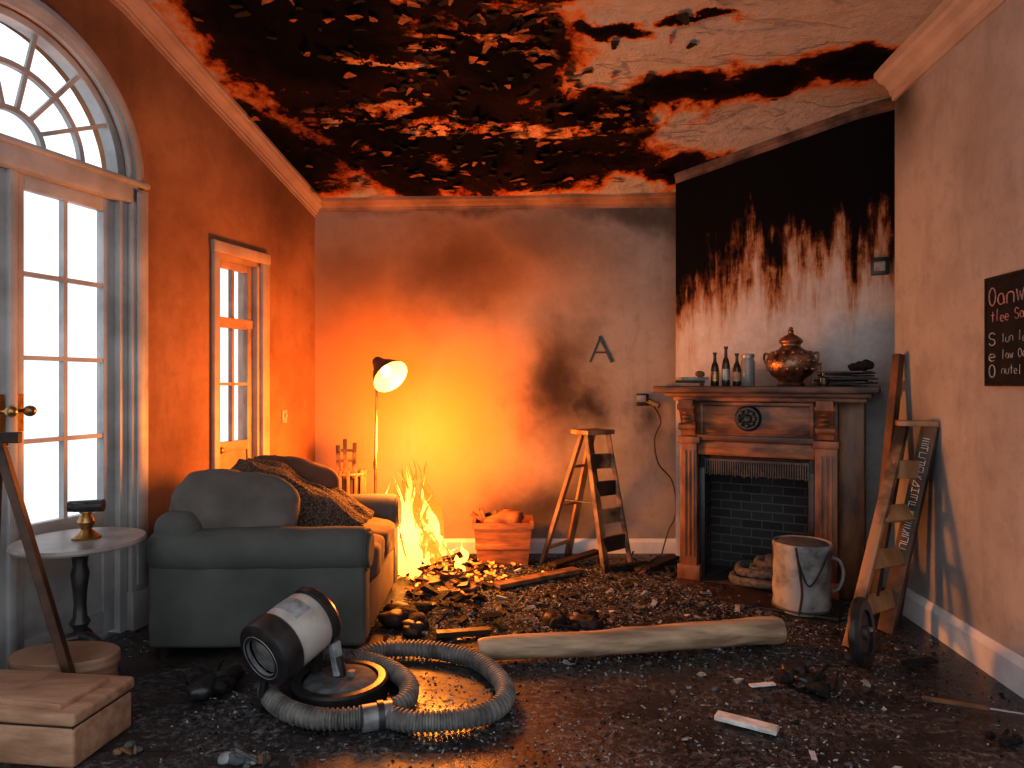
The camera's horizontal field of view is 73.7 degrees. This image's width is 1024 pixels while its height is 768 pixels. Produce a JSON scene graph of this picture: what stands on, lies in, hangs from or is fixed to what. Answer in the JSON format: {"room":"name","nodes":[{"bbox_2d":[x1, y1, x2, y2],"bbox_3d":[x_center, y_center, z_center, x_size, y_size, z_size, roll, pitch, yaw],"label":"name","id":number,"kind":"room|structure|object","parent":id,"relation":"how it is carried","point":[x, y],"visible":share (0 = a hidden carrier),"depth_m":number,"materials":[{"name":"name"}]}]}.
{"room":"fire-damaged room","nodes":[
{"label":"fire-damaged room","id":0,"kind":"room"},
{"bbox_2d":[0,0,314,585],"bbox_3d":[-2.478,-0.475,3.252,0.180,3.750,5.700,0,0,17],"label":"wall","id":1,"kind":"structure","parent":0,"point":[205,181],"depth_m":4.33,"materials":[{"name":"paint"}]},
{"bbox_2d":[0,175,113,632],"bbox_3d":[-2.380,0.175,3.311,0.143,2.410,1.110,0,0,17],"label":"door","id":2,"kind":"structure","parent":1,"relation":"in","point":[37,186],"depth_m":3.79,"materials":[{"name":"paint"}]},
{"bbox_2d":[0,394,4,431],"bbox_3d":[-2.427,0.140,3.242,0.008,0.180,0.036,0,0,17],"label":"lock plate","id":3,"kind":"object","parent":2,"relation":"attached to","point":[2,397],"visible":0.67,"depth_m":3.25,"materials":[{"name":"gold metal"}]},
{"bbox_2d":[6,169,17,668],"bbox_3d":[-2.406,0.175,3.282,0.030,2.410,0.040,0,0,17],"label":"astragal","id":4,"kind":"object","parent":2,"relation":"attached to","point":[11,175],"visible":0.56,"depth_m":3.27,"materials":[{"name":"paint"}]},
{"bbox_2d":[18,173,23,649],"bbox_3d":[-2.427,0.175,3.325,0.045,2.410,0.070,0,0,17],"label":"stile","id":5,"kind":"object","parent":2,"relation":"attached to","point":[20,176],"visible":0.31,"depth_m":3.34,"materials":[{"name":"paint"}]},
{"bbox_2d":[18,394,23,430],"bbox_3d":[-2.401,0.140,3.328,0.008,0.180,0.036,0,0,17],"label":"lock plate","id":6,"kind":"object","parent":5,"relation":"attached to","point":[20,396],"visible":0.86,"depth_m":3.33,"materials":[{"name":"gold metal"}]},
{"bbox_2d":[24,271,102,287],"bbox_3d":[-2.349,-0.545,3.574,0.033,0.022,0.450,0,0,17],"label":"muntin","id":7,"kind":"object","parent":2,"relation":"attached to","point":[26,273],"visible":0.86,"depth_m":3.54,"materials":[{"name":"paint"}]},
{"bbox_2d":[24,433,102,443],"bbox_3d":[-2.349,0.285,3.574,0.033,0.022,0.450,0,0,17],"label":"muntin","id":8,"kind":"object","parent":2,"relation":"attached to","point":[97,435],"visible":0.79,"depth_m":3.54,"materials":[{"name":"paint"}]},
{"bbox_2d":[24,355,102,362],"bbox_3d":[-2.349,-0.130,3.574,0.033,0.022,0.450,0,0,17],"label":"muntin","id":9,"kind":"object","parent":2,"relation":"attached to","point":[26,357],"visible":0.86,"depth_m":3.54,"materials":[{"name":"paint"}]},
{"bbox_2d":[24,611,103,647],"bbox_3d":[-2.349,1.320,3.574,0.045,0.120,0.450,0,0,17],"label":"rail","id":10,"kind":"object","parent":2,"relation":"attached to","point":[96,624],"visible":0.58,"depth_m":3.57,"materials":[{"name":"paint"}]},
{"bbox_2d":[24,553,101,638],"bbox_3d":[-2.351,1.029,3.574,0.018,0.462,0.450,0,0,17],"label":"panel","id":11,"kind":"object","parent":10,"relation":"on","point":[58,570],"visible":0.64,"depth_m":3.55,"materials":[{"name":"paint"}]},
{"bbox_2d":[31,512,103,535],"bbox_3d":[-2.349,0.749,3.574,0.045,0.098,0.450,0,0,17],"label":"rail","id":12,"kind":"object","parent":2,"relation":"attached to","point":[58,524],"visible":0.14,"depth_m":3.55,"materials":[{"name":"paint"}]},
{"bbox_2d":[0,141,137,202],"bbox_3d":[-2.444,-1.090,3.294,0.200,0.120,1.380,0,0,17],"label":"transom","id":13,"kind":"object","parent":1,"relation":"attached to","point":[26,162],"visible":0.79,"depth_m":3.48,"materials":[{"name":"paint"}]},
{"bbox_2d":[0,103,45,147],"bbox_3d":[-2.421,-1.250,3.287,0.030,0.180,0.359,0,0,17],"label":"hub","id":14,"kind":"object","parent":13,"relation":"attached to","point":[37,135],"visible":0.84,"depth_m":3.37,"materials":[{"name":"paint"}]},
{"bbox_2d":[0,56,84,161],"bbox_3d":[-2.421,-1.359,3.287,0.030,0.397,0.794,0,0,17],"label":"ring","id":15,"kind":"object","parent":13,"relation":"attached to","point":[36,80],"visible":0.91,"depth_m":3.51,"materials":[{"name":"paint"}]},
{"bbox_2d":[0,0,142,181],"bbox_3d":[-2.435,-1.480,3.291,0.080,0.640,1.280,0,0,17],"label":"arch","id":16,"kind":"object","parent":1,"relation":"attached to","point":[96,106],"visible":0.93,"depth_m":3.67,"materials":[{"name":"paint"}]},
{"bbox_2d":[0,81,4,102],"bbox_3d":[-2.446,-1.552,3.206,0.022,0.448,0.122,0,0,17],"label":"rays","id":17,"kind":"object","parent":16,"relation":"attached to","point":[2,100],"visible":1,"depth_m":3.24,"materials":[{"name":"paint"}]},
{"bbox_2d":[14,34,37,108],"bbox_3d":[-2.395,-1.552,3.368,0.022,0.448,0.122,0,0,17],"label":"rays","id":18,"kind":"object","parent":16,"relation":"attached to","point":[32,45],"visible":0.88,"depth_m":3.36,"materials":[{"name":"paint"}]},
{"bbox_2d":[29,75,79,120],"bbox_3d":[-2.350,-1.478,3.514,0.022,0.367,0.298,0,0,17],"label":"rays","id":19,"kind":"object","parent":16,"relation":"attached to","point":[75,78],"visible":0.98,"depth_m":3.49,"materials":[{"name":"paint"}]},
{"bbox_2d":[41,123,105,136],"bbox_3d":[-2.318,-1.346,3.615,0.022,0.215,0.418,0,0,17],"label":"rays","id":20,"kind":"object","parent":16,"relation":"attached to","point":[98,126],"visible":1,"depth_m":3.58,"materials":[{"name":"paint"}]},
{"bbox_2d":[0,133,150,189],"bbox_3d":[-2.354,-1.147,3.266,0.493,0.035,1.459,0,0,0],"label":"ledge","id":21,"kind":"object","parent":1,"relation":"attached to","point":[5,138],"depth_m":3.50,"materials":[{"name":"white wood"}]},
{"bbox_2d":[15,0,141,181],"bbox_3d":[-2.342,-1.508,3.262,0.428,0.695,1.331,0,0,0],"label":"bead","id":22,"kind":"object","parent":1,"relation":"attached to","point":[30,4],"depth_m":3.67},
{"bbox_2d":[36,0,144,632],"bbox_3d":[-2.449,-0.250,3.296,0.190,3.300,1.480,0,0,17],"label":"door frame","id":23,"kind":"structure","parent":1,"relation":"attached to","point":[120,207],"depth_m":3.85,"materials":[{"name":"paint"}]},
{"bbox_2d":[127,586,148,630],"bbox_3d":[-2.145,1.290,3.934,0.050,0.220,0.140,0,0,17],"label":"plinth","id":24,"kind":"object","parent":1,"relation":"attached to","point":[138,600],"visible":0.77,"depth_m":3.90,"materials":[{"name":"paint"}]},
{"bbox_2d":[128,188,147,591],"bbox_3d":[-2.155,0.140,3.937,0.061,2.520,0.120,0,0,0],"label":"trim","id":25,"kind":"structure","parent":1,"relation":"attached to","point":[132,207],"depth_m":3.89,"materials":[{"name":"paint"}]},
{"bbox_2d":[137,192,145,584],"bbox_3d":[-2.133,0.025,3.931,0.029,2.250,0.058,0,0,0],"label":"bead","id":26,"kind":"object","parent":1,"relation":"attached to","point":[141,198],"depth_m":3.92},
{"bbox_2d":[109,0,321,217],"bbox_3d":[-2.273,-1.817,3.450,0.094,0.876,4.600,0,0,17],"label":"trim","id":27,"kind":"structure","parent":1,"relation":"attached to","point":[140,13],"depth_m":4.48,"materials":[{"name":"paint"}]},
{"bbox_2d":[211,239,269,468],"bbox_3d":[-1.972,0.220,4.810,0.200,2.360,0.575,0,0,17],"label":"door frame","id":28,"kind":"structure","parent":1,"relation":"attached to","point":[255,270],"depth_m":4.97,"materials":[{"name":"white wood"}]},
{"bbox_2d":[211,239,270,459],"bbox_3d":[-1.931,0.212,4.797,0.125,2.335,0.585,0,0,17],"label":"door","id":29,"kind":"structure","parent":1,"relation":"in","point":[216,245],"depth_m":4.86,"materials":[{"name":"paint"}]},
{"bbox_2d":[220,316,252,328],"bbox_3d":[-1.963,-0.430,4.794,0.045,0.060,0.390,0,0,17],"label":"bar","id":30,"kind":"object","parent":29,"relation":"attached to","point":[224,321],"visible":0.64,"depth_m":4.80,"materials":[{"name":"paint"}]},
{"bbox_3d":[-1.973,1.320,4.797,0.127,0.120,0.288,0,0,0],"label":"rail","id":31,"kind":"object","parent":29,"relation":"attached to","visible":0},
{"bbox_2d":[220,449,245,468],"bbox_3d":[-1.974,0.865,4.798,0.018,0.790,0.290,0,0,17],"label":"panel","id":32,"kind":"object","parent":31,"relation":"on","point":[229,459],"visible":0.14,"depth_m":4.78,"materials":[{"name":"paint"}]},
{"bbox_2d":[282,410,287,422],"bbox_3d":[-1.745,0.250,5.255,0.028,0.100,0.060,0,0,17],"label":"light switch","id":33,"kind":"object","parent":1,"relation":"attached to","point":[284,412],"visible":1,"depth_m":5.25,"materials":[{"name":"white plastic"}]},
{"bbox_2d":[315,207,675,538],"bbox_3d":[-0.050,-0.475,5.760,3.900,3.750,0.200,0,0,0],"label":"wall","id":34,"kind":"structure","parent":0,"point":[496,319],"depth_m":5.66,"materials":[{"name":"paint"}]},
{"bbox_2d":[318,192,675,211],"bbox_3d":[-0.115,-1.495,5.622,3.030,0.146,0.077,0,0,0],"label":"trim","id":35,"kind":"structure","parent":34,"relation":"attached to","point":[667,199],"depth_m":5.62,"materials":[{"name":"white wood"}]},
{"bbox_2d":[398,539,675,553],"bbox_3d":[-0.120,1.341,5.649,2.960,0.119,0.022,0,0,0],"label":"baseboard","id":36,"kind":"structure","parent":34,"relation":"attached to","point":[639,546],"depth_m":5.64,"materials":[{"name":"white wood"}]},
{"bbox_2d":[589,336,612,362],"bbox_3d":[0.740,-0.287,5.655,0.201,0.224,0.008,0,0,0],"label":"letter","id":37,"kind":"object","parent":34,"relation":"attached to","point":[600,339],"depth_m":5.65,"materials":[{"name":"black metal"}]},
{"bbox_2d":[636,394,675,556],"bbox_3d":[1.179,0.736,5.577,0.318,1.312,0.166,0,0,0],"label":"power cord","id":38,"kind":"object","parent":34,"relation":"attached to","point":[641,399],"depth_m":5.58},
{"bbox_2d":[0,554,1023,767],"bbox_3d":[0.000,1.400,2.400,8.000,0.001,7.800,0,0,0],"label":"floor","id":39,"kind":"structure","parent":0,"point":[159,699],"depth_m":2.89,"materials":[{"name":"brown wood"}]},
{"bbox_2d":[0,167,5,668],"bbox_3d":[-2.448,0.175,3.259,0.045,2.410,0.070,0,0,17],"label":"stile","id":40,"kind":"object","parent":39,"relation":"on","point":[2,170],"visible":0.56,"depth_m":3.26,"materials":[{"name":"paint"}]},
{"bbox_2d":[0,432,75,672],"bbox_3d":[-2.193,0.801,2.912,0.708,1.205,0.330,0,0,-21],"label":"wooden easel","id":41,"kind":"object","parent":39,"relation":"on","point":[8,476],"visible":0.74,"depth_m":2.84,"materials":[{"name":"brown wood"}]},
{"bbox_2d":[8,641,120,675],"bbox_3d":[-1.990,1.295,3.040,0.468,0.210,0.284,0,0,0],"label":"box","id":42,"kind":"object","parent":39,"relation":"on","point":[88,657],"visible":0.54,"depth_m":2.99,"materials":[{"name":"brown wood"}]},
{"bbox_2d":[0,669,133,767],"bbox_3d":[-1.894,1.287,2.673,0.666,0.226,0.336,0,0,7],"label":"wooden box","id":43,"kind":"object","parent":39,"relation":"on","point":[48,719],"visible":1,"depth_m":2.54,"materials":[{"name":"brown wood"}]},
{"bbox_2d":[7,527,146,675],"bbox_3d":[-2.047,1.065,3.243,0.566,0.666,0.566,0,0,0],"label":"side table","id":44,"kind":"object","parent":39,"relation":"on","point":[58,544],"visible":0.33,"depth_m":3.21,"materials":[{"name":"paint"}]},
{"bbox_2d":[66,499,105,540],"bbox_3d":[-2.017,0.640,3.240,0.156,0.185,0.124,0,0,0],"label":"brass candlestick","id":45,"kind":"object","parent":44,"relation":"on","point":[86,521],"visible":1,"depth_m":3.21,"materials":[{"name":"gold metal"}]},
{"bbox_2d":[112,740,142,755],"bbox_3d":[-1.451,1.374,2.585,0.127,0.061,0.091,0,0,42],"label":"lump","id":46,"kind":"object","parent":39,"relation":"on","point":[129,746],"visible":1,"depth_m":2.57,"materials":[{"name":"brown stone"}]},
{"bbox_2d":[170,659,243,701],"bbox_3d":[-1.361,1.339,3.107,0.235,0.132,0.292,0,0,36],"label":"lump","id":47,"kind":"object","parent":39,"relation":"on","point":[202,686],"visible":1,"depth_m":3.06,"materials":[{"name":"black stone"}]},
{"bbox_2d":[217,742,271,767],"bbox_3d":[-0.978,1.363,2.514,0.214,0.088,0.108,0,0,16],"label":"lump","id":48,"kind":"object","parent":39,"relation":"on","point":[237,757],"visible":1,"depth_m":2.50,"materials":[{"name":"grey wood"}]},
{"bbox_2d":[145,455,400,659],"bbox_3d":[-1.303,0.916,4.069,1.167,0.967,1.326,0,0,0],"label":"sofa","id":49,"kind":"object","parent":39,"relation":"on","point":[230,545],"visible":1,"depth_m":3.46,"materials":[{"name":"fabric"}]},
{"bbox_2d":[168,469,299,528],"bbox_3d":[-1.492,0.679,3.679,0.679,0.444,0.333,0,0,0],"label":"pillow","id":50,"kind":"object","parent":49,"relation":"on","point":[213,498],"depth_m":3.58,"materials":[{"name":"fabric"}]},
{"bbox_2d":[231,455,373,526],"bbox_3d":[-1.211,0.757,4.006,0.769,0.649,0.480,0,0,0],"label":"throw blanket","id":51,"kind":"object","parent":49,"relation":"on","point":[322,501],"depth_m":3.96,"materials":[{"name":"brown fabric"}]},
{"bbox_2d":[265,455,339,486],"bbox_3d":[-1.342,0.679,4.212,0.543,0.482,0.273,0,0,0],"label":"pillow","id":52,"kind":"object","parent":49,"relation":"on","point":[309,472],"depth_m":4.18,"materials":[{"name":"grey fabric"}]},
{"bbox_2d":[370,533,384,579],"bbox_3d":[-1.204,0.978,3.861,0.940,0.240,0.451,0,0,0],"label":"seat cushion","id":53,"kind":"object","parent":49,"relation":"on","point":[377,567],"depth_m":3.80,"materials":[{"name":"fabric"}]},
{"bbox_2d":[363,517,395,558],"bbox_3d":[-1.213,0.980,4.288,0.939,0.235,0.452,0,0,0],"label":"seat cushion","id":54,"kind":"object","parent":49,"relation":"on","point":[385,527],"depth_m":4.26,"materials":[{"name":"fabric"}]},
{"bbox_2d":[240,586,340,710],"bbox_3d":[-0.961,1.155,2.974,0.298,0.494,0.393,0,0,31],"label":"canister","id":55,"kind":"object","parent":39,"relation":"on","point":[276,645],"visible":1,"depth_m":2.88,"materials":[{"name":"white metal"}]},
{"bbox_2d":[291,640,387,709],"bbox_3d":[-0.770,1.278,3.060,0.420,0.243,0.420,0,0,0],"label":"base","id":56,"kind":"object","parent":39,"relation":"on","point":[340,683],"visible":0.91,"depth_m":2.99,"materials":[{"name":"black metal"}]},
{"bbox_2d":[333,439,366,493],"bbox_3d":[-1.290,0.915,5.350,0.304,0.970,0.244,0,0,0],"label":"chair","id":57,"kind":"object","parent":39,"relation":"on","point":[351,483],"visible":0.36,"depth_m":5.33,"materials":[{"name":"brown wood"}]},
{"bbox_2d":[257,639,515,733],"bbox_3d":[-0.556,1.334,3.118,1.160,0.153,0.834,0,0,3],"label":"corrugated hose","id":58,"kind":"object","parent":39,"relation":"on","point":[397,713],"visible":0.88,"depth_m":2.82,"materials":[{"name":"plastic"}]},
{"bbox_2d":[372,357,406,493],"bbox_3d":[-0.956,0.600,4.955,0.383,1.601,0.273,0,0,38],"label":"floor lamp","id":59,"kind":"object","parent":39,"relation":"on","point":[388,374],"visible":0.82,"depth_m":4.98,"materials":[{"name":"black metal"}]},
{"bbox_2d":[377,600,448,637],"bbox_3d":[-0.591,1.346,3.953,0.355,0.128,0.425,0,0,-25],"label":"lump","id":60,"kind":"object","parent":39,"relation":"on","point":[409,616],"visible":0.99,"depth_m":3.89,"materials":[{"name":"black stone"}]},
{"bbox_2d":[385,463,468,579],"bbox_3d":[-0.636,0.954,4.944,0.660,0.871,0.434,0,0,0],"label":"fire","id":61,"kind":"object","parent":39,"relation":"on","point":[422,538],"visible":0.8,"depth_m":4.89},
{"bbox_2d":[470,508,533,564],"bbox_3d":[-0.083,1.189,5.359,0.496,0.422,0.368,0,0,0],"label":"wooden crate","id":62,"kind":"object","parent":39,"relation":"on","point":[504,536],"visible":1,"depth_m":5.20,"materials":[{"name":"brown wood"}]},
{"bbox_2d":[121,552,1021,767],"bbox_3d":[0.072,1.321,3.941,4.566,0.218,3.331,0,0,0],"label":"debris","id":63,"kind":"object","parent":39,"relation":"on","point":[458,581],"visible":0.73,"depth_m":4.15,"materials":[{"name":"brown wood"}]},
{"bbox_2d":[539,428,632,572],"bbox_3d":[0.586,0.876,5.292,0.651,1.056,0.426,0,0,38],"label":"stepladder","id":64,"kind":"object","parent":39,"relation":"on","point":[591,462],"visible":0.96,"depth_m":5.19,"materials":[{"name":"brown wood"}]},
{"bbox_2d":[399,554,795,642],"bbox_3d":[0.580,1.328,4.645,2.600,0.184,1.970,0,0,0],"label":"rubble","id":65,"kind":"object","parent":39,"relation":"on","point":[464,606],"visible":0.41,"depth_m":4.22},
{"bbox_2d":[436,626,490,638],"bbox_3d":[-0.269,1.370,3.765,0.299,0.030,0.060,0,0,-11],"label":"plank","id":66,"kind":"object","parent":65,"relation":"on","point":[485,630],"visible":1,"depth_m":3.75,"materials":[{"name":"brown wood"}]},
{"bbox_2d":[494,566,580,588],"bbox_3d":[0.184,1.345,4.752,0.671,0.040,0.090,0,0,-32],"label":"plank","id":67,"kind":"object","parent":65,"relation":"on","point":[552,574],"visible":1,"depth_m":4.72,"materials":[{"name":"brown wood"}]},
{"bbox_2d":[548,549,598,567],"bbox_3d":[0.491,1.340,5.260,0.520,0.045,0.080,0,0,-42],"label":"plank","id":68,"kind":"object","parent":65,"relation":"on","point":[567,560],"visible":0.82,"depth_m":5.22,"materials":[{"name":"brown wood"}]},
{"bbox_2d":[543,609,609,631],"bbox_3d":[0.369,1.360,3.883,0.378,0.132,0.323,0,0,0],"label":"lump","id":69,"kind":"object","parent":65,"relation":"on","point":[588,619],"visible":0.75,"depth_m":3.88,"materials":[{"name":"brown stone"}]},
{"bbox_2d":[609,561,650,570],"bbox_3d":[0.890,1.370,5.141,0.339,0.030,0.090,0,0,-19],"label":"wood offcut","id":70,"kind":"object","parent":65,"relation":"on","point":[619,566],"visible":0.58,"depth_m":5.10,"materials":[{"name":"brown wood"}]},
{"bbox_2d":[623,551,673,575],"bbox_3d":[0.959,1.354,5.122,0.370,0.110,0.386,0,0,-37],"label":"lump","id":71,"kind":"object","parent":65,"relation":"on","point":[667,567],"visible":0.62,"depth_m":5.07,"materials":[{"name":"brown wood"}]},
{"bbox_2d":[634,553,678,572],"bbox_3d":[1.117,1.370,5.220,0.100,0.030,0.557,0,0,40],"label":"wood offcut","id":72,"kind":"object","parent":65,"relation":"on","point":[669,558],"visible":0.78,"depth_m":5.18,"materials":[{"name":"brown wood"}]},
{"bbox_2d":[477,616,786,660],"bbox_3d":[0.635,1.320,3.540,1.632,0.148,0.149,0,0,-9],"label":"plank","id":73,"kind":"object","parent":39,"relation":"on","point":[759,630],"visible":1,"depth_m":3.49,"materials":[{"name":"brown wood"}]},
{"bbox_2d":[714,710,778,735],"bbox_3d":[0.954,1.380,2.781,0.245,0.020,0.060,0,0,32],"label":"strip","id":74,"kind":"object","parent":39,"relation":"on","point":[721,716],"visible":1,"depth_m":2.77,"materials":[{"name":"beige wood"}]},
{"bbox_2d":[668,578,842,621],"bbox_3d":[1.554,1.389,4.434,1.050,0.022,0.400,0,0,29],"label":"hearth slab","id":75,"kind":"object","parent":39,"relation":"on","point":[754,595],"visible":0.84,"depth_m":4.43,"materials":[{"name":"stone"}]},
{"bbox_2d":[771,535,844,617],"bbox_3d":[1.802,1.183,4.238,0.360,0.426,0.365,0,0,-33],"label":"bucket","id":76,"kind":"object","parent":75,"relation":"on","point":[801,580],"visible":0.99,"depth_m":4.10,"materials":[{"name":"grey metal"}]},
{"bbox_2d":[749,682,775,687],"bbox_3d":[1.158,1.390,3.156,0.125,0.010,0.030,0,0,-10],"label":"chip","id":77,"kind":"object","parent":39,"relation":"on","point":[762,684],"visible":1,"depth_m":3.15,"materials":[{"name":"white wood"}]},
{"bbox_2d":[653,386,880,599],"bbox_3d":[1.756,0.708,4.755,1.424,1.385,0.684,0,0,29],"label":"fireplace","id":78,"kind":"object","parent":39,"relation":"on","point":[759,464],"depth_m":4.67,"materials":[{"name":"brown wood"}]},
{"bbox_2d":[666,371,707,385],"bbox_3d":[1.259,-0.039,4.907,0.294,0.108,0.179,0,0,14],"label":"book stack","id":79,"kind":"object","parent":78,"relation":"on","point":[700,379],"visible":0.99,"depth_m":4.84,"materials":[{"name":"grey paper"}]},
{"bbox_2d":[672,383,703,385],"bbox_3d":[1.266,0.005,4.912,0.200,0.020,0.120,0,0,29],"label":"book","id":80,"kind":"object","parent":79,"relation":"on","point":[673,384],"depth_m":4.86,"materials":[{"name":"brown paper"}]},
{"bbox_2d":[675,380,704,382],"bbox_3d":[1.278,-0.017,4.905,0.200,0.020,0.120,0,0,12],"label":"book","id":81,"kind":"object","parent":79,"relation":"on","point":[676,381],"depth_m":4.85,"materials":[{"name":"brown paper"}]},
{"bbox_2d":[676,377,707,379],"bbox_3d":[1.291,-0.039,4.898,0.200,0.020,0.120,0,0,-6],"label":"book","id":82,"kind":"object","parent":79,"relation":"on","point":[677,378],"depth_m":4.84,"materials":[{"name":"grey paper"}]},
{"bbox_2d":[711,352,718,385],"bbox_3d":[1.444,-0.105,4.860,0.057,0.240,0.057,0,0,0],"label":"glass bottle","id":83,"kind":"object","parent":78,"relation":"on","point":[714,367],"visible":0.92,"depth_m":4.84,"materials":[{"name":"black glass"}]},
{"bbox_2d":[722,346,729,385],"bbox_3d":[1.511,-0.125,4.823,0.057,0.280,0.057,0,0,0],"label":"glass bottle","id":84,"kind":"object","parent":78,"relation":"on","point":[725,364],"visible":0.91,"depth_m":4.80,"materials":[{"name":"black glass"}]},
{"bbox_2d":[733,353,740,385],"bbox_3d":[1.577,-0.100,4.787,0.057,0.230,0.057,0,0,0],"label":"glass bottle","id":85,"kind":"object","parent":78,"relation":"on","point":[736,368],"visible":0.88,"depth_m":4.76,"materials":[{"name":"brown glass"}]},
{"bbox_2d":[741,354,754,385],"bbox_3d":[1.642,-0.098,4.751,0.092,0.225,0.092,0,0,0],"label":"glass jar","id":86,"kind":"object","parent":78,"relation":"on","point":[747,362],"visible":0.91,"depth_m":4.71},
{"bbox_2d":[653,386,880,393],"bbox_3d":[1.771,0.037,4.782,1.425,0.045,0.620,0,0,29],"label":"shelf","id":87,"kind":"object","parent":78,"relation":"attached to","point":[667,389],"depth_m":4.49,"materials":[{"name":"brown wood"}]},
{"bbox_2d":[763,327,819,385],"bbox_3d":[1.893,-0.188,4.635,0.336,0.405,0.340,0,0,0],"label":"urn","id":88,"kind":"object","parent":78,"relation":"on","point":[791,364],"visible":0.98,"depth_m":4.55,"materials":[{"name":"brown metal"}]},
{"bbox_2d":[810,363,821,385],"bbox_3d":[2.067,-0.064,4.642,0.070,0.159,0.027,0,0,29],"label":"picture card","id":89,"kind":"object","parent":78,"relation":"on","point":[813,376],"visible":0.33,"depth_m":4.64,"materials":[{"name":"brown paper"}]},
{"bbox_2d":[818,372,828,385],"bbox_3d":[2.022,-0.030,4.427,0.064,0.090,0.064,0,0,0],"label":"ink bottle","id":90,"kind":"object","parent":78,"relation":"on","point":[822,381],"visible":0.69,"depth_m":4.41,"materials":[{"name":"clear glass"}]},
{"bbox_2d":[814,359,877,385],"bbox_3d":[2.181,-0.070,4.471,0.354,0.180,0.310,0,0,17],"label":"books","id":91,"kind":"object","parent":78,"relation":"on","point":[842,378],"visible":0.95,"depth_m":4.39,"materials":[{"name":"black paper"}]},
{"bbox_2d":[777,661,839,697],"bbox_3d":[1.359,1.335,3.138,0.258,0.141,0.235,0,0,17],"label":"debris","id":92,"kind":"object","parent":39,"relation":"on","point":[796,673],"visible":1,"depth_m":3.11,"materials":[{"name":"black metal"}]},
{"bbox_2d":[847,597,875,668],"bbox_3d":[1.732,1.228,3.380,0.082,0.336,0.336,0,0,39],"label":"wheel","id":93,"kind":"object","parent":39,"relation":"on","point":[860,623],"visible":1,"depth_m":3.32,"materials":[{"name":"black rubber"}]},
{"bbox_2d":[870,354,904,620],"bbox_3d":[2.245,0.610,4.100,0.281,1.586,0.050,0,0,-25],"label":"plank","id":94,"kind":"object","parent":39,"relation":"on","point":[897,365],"visible":0.52,"depth_m":4.11,"materials":[{"name":"brown wood"}]},
{"bbox_2d":[842,420,938,647],"bbox_3d":[2.056,0.807,3.796,0.664,1.202,0.243,0,0,-17],"label":"ladder","id":95,"kind":"object","parent":39,"relation":"on","point":[889,602],"visible":0.98,"depth_m":3.79,"materials":[{"name":"brown wood"}]},
{"bbox_2d":[901,656,938,666],"bbox_3d":[2.026,1.380,3.391,0.184,0.020,0.050,0,0,-15],"label":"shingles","id":96,"kind":"object","parent":39,"relation":"on","point":[922,661],"visible":1,"depth_m":3.38,"materials":[{"name":"black"}]},
{"bbox_2d":[922,695,1023,714],"bbox_3d":[1.984,1.382,2.929,0.390,0.018,0.018,0,0,24],"label":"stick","id":97,"kind":"object","parent":39,"relation":"on","point":[924,698],"visible":1,"depth_m":2.94,"materials":[{"name":"brown wood"}]},
{"bbox_2d":[985,729,1022,746],"bbox_3d":[1.927,1.381,2.669,0.131,0.047,0.091,0,0,22],"label":"lump","id":98,"kind":"object","parent":39,"relation":"on","point":[1015,739],"visible":1,"depth_m":2.65,"materials":[{"name":"black stone"}]},
{"bbox_2d":[147,0,943,197],"bbox_3d":[-0.244,-1.847,3.350,5.988,0.787,4.900,0,0,0],"label":"ceiling","id":99,"kind":"structure","parent":0,"point":[820,59],"depth_m":4.41,"materials":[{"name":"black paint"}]},
{"bbox_2d":[193,0,777,192],"bbox_3d":[-0.070,-1.864,4.579,3.730,0.673,1.942,0,0,0],"label":"peeling plaster","id":100,"kind":"object","parent":99,"relation":"attached to","point":[683,17],"visible":1,"depth_m":4.34,"materials":[{"name":"paint"}]},
{"bbox_2d":[676,110,894,586],"bbox_3d":[2.459,-0.475,5.215,2.217,3.750,0.800,0,0,29],"label":"wall","id":101,"kind":"structure","parent":0,"point":[768,243],"depth_m":4.97,"materials":[{"name":"black paint"}]},
{"bbox_2d":[674,98,894,183],"bbox_3d":[2.014,-1.771,4.978,1.667,0.377,0.044,0,0,29],"label":"trim","id":102,"kind":"structure","parent":101,"relation":"attached to","point":[884,106],"depth_m":4.97,"materials":[{"name":"white wood"}]},
{"bbox_2d":[871,257,888,275],"bbox_3d":[2.534,-0.811,4.703,0.104,0.120,0.071,0,0,0],"label":"vent box","id":103,"kind":"object","parent":101,"relation":"attached to","point":[880,265],"depth_m":4.69,"materials":[{"name":"black plastic"}]},
{"bbox_2d":[895,0,1023,657],"bbox_3d":[2.707,-0.475,2.595,1.186,3.750,3.390,0,0,0],"label":"wall","id":104,"kind":"structure","parent":0,"point":[959,127],"depth_m":3.52,"materials":[{"name":"paint"}]},
{"bbox_2d":[874,0,1006,100],"bbox_3d":[2.200,-1.887,2.650,0.127,0.217,3.302,0,0,5],"label":"trim","id":105,"kind":"structure","parent":104,"relation":"attached to","point":[952,21],"depth_m":3.72,"materials":[{"name":"wood"}]},
{"bbox_2d":[902,587,1023,698],"bbox_3d":[2.253,1.315,2.646,0.022,0.170,3.302,0,0,5],"label":"baseboard","id":106,"kind":"structure","parent":104,"relation":"attached to","point":[1003,664],"depth_m":3.46,"materials":[{"name":"white wood"}]},
{"bbox_2d":[984,269,1023,385],"bbox_3d":[2.277,-0.250,3.003,0.026,0.519,0.620,0,0,5],"label":"chalkboard","id":107,"kind":"object","parent":104,"relation":"attached to","point":[1004,293],"visible":1,"depth_m":3.17,"materials":[{"name":"stone"}]},
{"label":"outside","id":108,"kind":"structure","parent":0,"visible":0},
{"bbox_2d":[24,388,237,522],"bbox_3d":[-151.200,1.800,140.000,297.600,0.001,320.000,0,0,0],"label":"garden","id":109,"kind":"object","parent":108,"point":[41,460],"depth_m":19.66,"materials":[{"name":"white"}]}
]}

